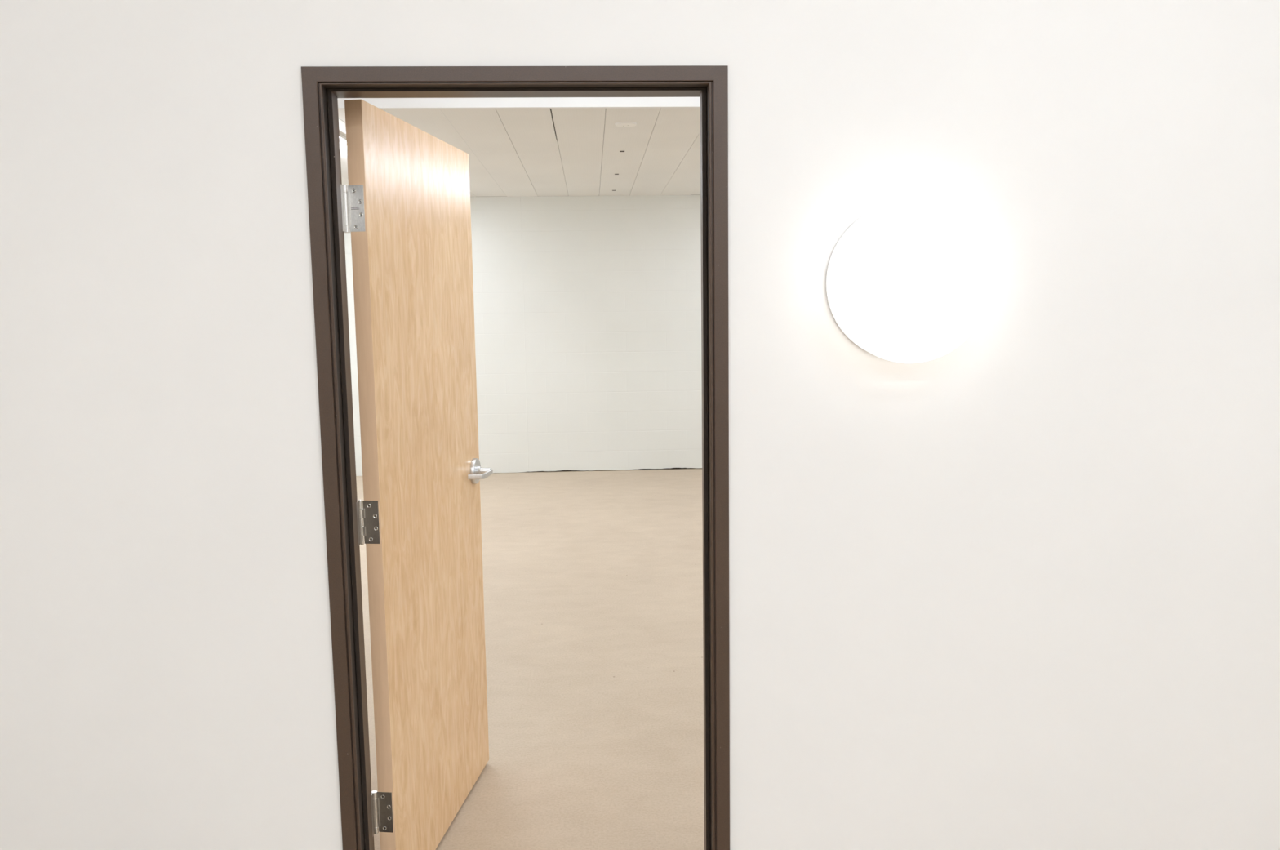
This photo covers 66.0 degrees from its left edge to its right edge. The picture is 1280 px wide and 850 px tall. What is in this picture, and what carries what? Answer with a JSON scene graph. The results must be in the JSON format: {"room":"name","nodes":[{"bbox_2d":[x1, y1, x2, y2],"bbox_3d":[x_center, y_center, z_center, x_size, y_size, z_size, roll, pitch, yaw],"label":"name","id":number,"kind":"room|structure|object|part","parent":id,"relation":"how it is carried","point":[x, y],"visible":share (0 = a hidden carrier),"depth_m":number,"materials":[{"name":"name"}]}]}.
{"room":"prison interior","nodes":[
{"label":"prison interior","id":0,"kind":"room"},
{"bbox_2d":[337,107,700,196],"bbox_3d":[-0.583,-1.964,7.320,8.356,0.020,4.582,-1,7,-3],"label":"ceiling","id":1,"kind":"structure","parent":0,"point":[512,152],"depth_m":6.70,"materials":[{"name":"white"}]},
{"bbox_2d":[339,133,346,155],"bbox_3d":[-1.904,-1.778,6.191,0.140,0.040,1.812,-1,7,-3],"label":"recessed light","id":2,"kind":"object","parent":1,"relation":"in","point":[343,145],"visible":0.02,"depth_m":6.19,"materials":[{"name":"white"}]},
{"bbox_2d":[550,108,622,195],"bbox_3d":[-0.450,-2.010,7.422,8.000,0.039,4.782,-1,7,-3],"label":"trim","id":3,"kind":"structure","parent":1,"relation":"attached to","point":[550,108],"depth_m":5.97,"materials":[{"name":"grey metal"}]},
{"bbox_2d":[614,121,636,127],"bbox_3d":[-0.083,-1.771,5.806,0.128,0.015,0.128,-1,7,-3],"label":"smoke detector","id":4,"kind":"object","parent":1,"relation":"attached to","point":[622,124],"visible":1,"depth_m":5.78,"materials":[{"name":"white plastic"}]},
{"bbox_2d":[344,195,702,475],"bbox_3d":[-0.540,-0.897,9.863,8.010,2.717,0.200,-1,7,-3],"label":"wall","id":5,"kind":"structure","parent":0,"point":[588,308],"depth_m":9.76,"materials":[{"name":"white paint"}]},
{"bbox_2d":[533,467,696,471],"bbox_3d":[-0.527,0.446,10.037,8.000,0.010,0.160,-1,7,-3],"label":"trim","id":6,"kind":"structure","parent":5,"relation":"attached to","point":[667,468],"depth_m":9.98,"materials":[{"name":"grey"}]},
{"bbox_2d":[355,467,704,849],"bbox_3d":[-0.182,1.344,3.185,8.400,0.120,14.817,-1,7,-3],"label":"floor","id":7,"kind":"structure","parent":0,"point":[593,580],"depth_m":4.59,"materials":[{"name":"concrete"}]},
{"bbox_2d":[0,0,1279,849],"bbox_3d":[-0.180,-0.412,2.432,8.400,3.550,0.146,-1,7,-3],"label":"wall","id":8,"kind":"structure","parent":0,"point":[1017,586],"depth_m":2.42,"materials":[{"name":"paint"}]},
{"bbox_2d":[301,65,729,849],"bbox_3d":[-0.276,0.252,2.507,0.990,2.213,0.164,-1,7,-3],"label":"door frame","id":9,"kind":"structure","parent":8,"relation":"in","point":[322,86],"depth_m":2.39,"materials":[{"name":"brown metal"}]},
{"bbox_2d":[340,99,493,849],"bbox_3d":[-0.647,0.212,2.984,0.172,2.157,0.988,0,7,7],"label":"door","id":10,"kind":"structure","parent":9,"relation":"attached to","point":[406,200],"depth_m":2.85,"materials":[{"name":"brown wood"}]},
{"bbox_3d":[-0.743,-0.539,2.437,0.003,0.114,0.070,-1,7,-3],"label":"jamb plate","id":11,"kind":"part","parent":10,"relation":"part of","materials":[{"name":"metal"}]},
{"bbox_3d":[-0.732,0.259,2.534,0.003,0.114,0.070,-1,7,-3],"label":"jamb plate","id":12,"kind":"part","parent":10,"relation":"part of","materials":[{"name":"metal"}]},
{"bbox_3d":[-0.721,1.054,2.632,0.003,0.114,0.070,-1,7,-3],"label":"jamb plate","id":13,"kind":"part","parent":10,"relation":"part of","materials":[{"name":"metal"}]},
{"bbox_3d":[-0.543,0.168,3.351,0.055,0.017,0.114,0,7,7],"label":"lever","id":14,"kind":"part","parent":10,"relation":"part of","materials":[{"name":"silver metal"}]},
{"bbox_2d":[825,197,992,363],"bbox_3d":[0.640,-0.343,2.360,0.386,0.386,0.093,-1,7,-3],"label":"wall lamp","id":15,"kind":"object","parent":8,"relation":"attached to","point":[909,281],"visible":1,"depth_m":2.32,"materials":[{"name":"white"}]},
{"bbox_3d":[-0.270,-1.991,3.665,8.000,0.050,2.689,-1,7,-3],"label":"ceiling","id":16,"kind":"structure","parent":0,"visible":0},
{"bbox_2d":[337,97,700,109],"bbox_3d":[-0.333,-1.875,5.015,8.000,0.505,0.035,-1,7,-3],"label":"trim","id":17,"kind":"structure","parent":16,"relation":"attached to","point":[508,102],"depth_m":5.02,"materials":[{"name":"paint"}]}
]}

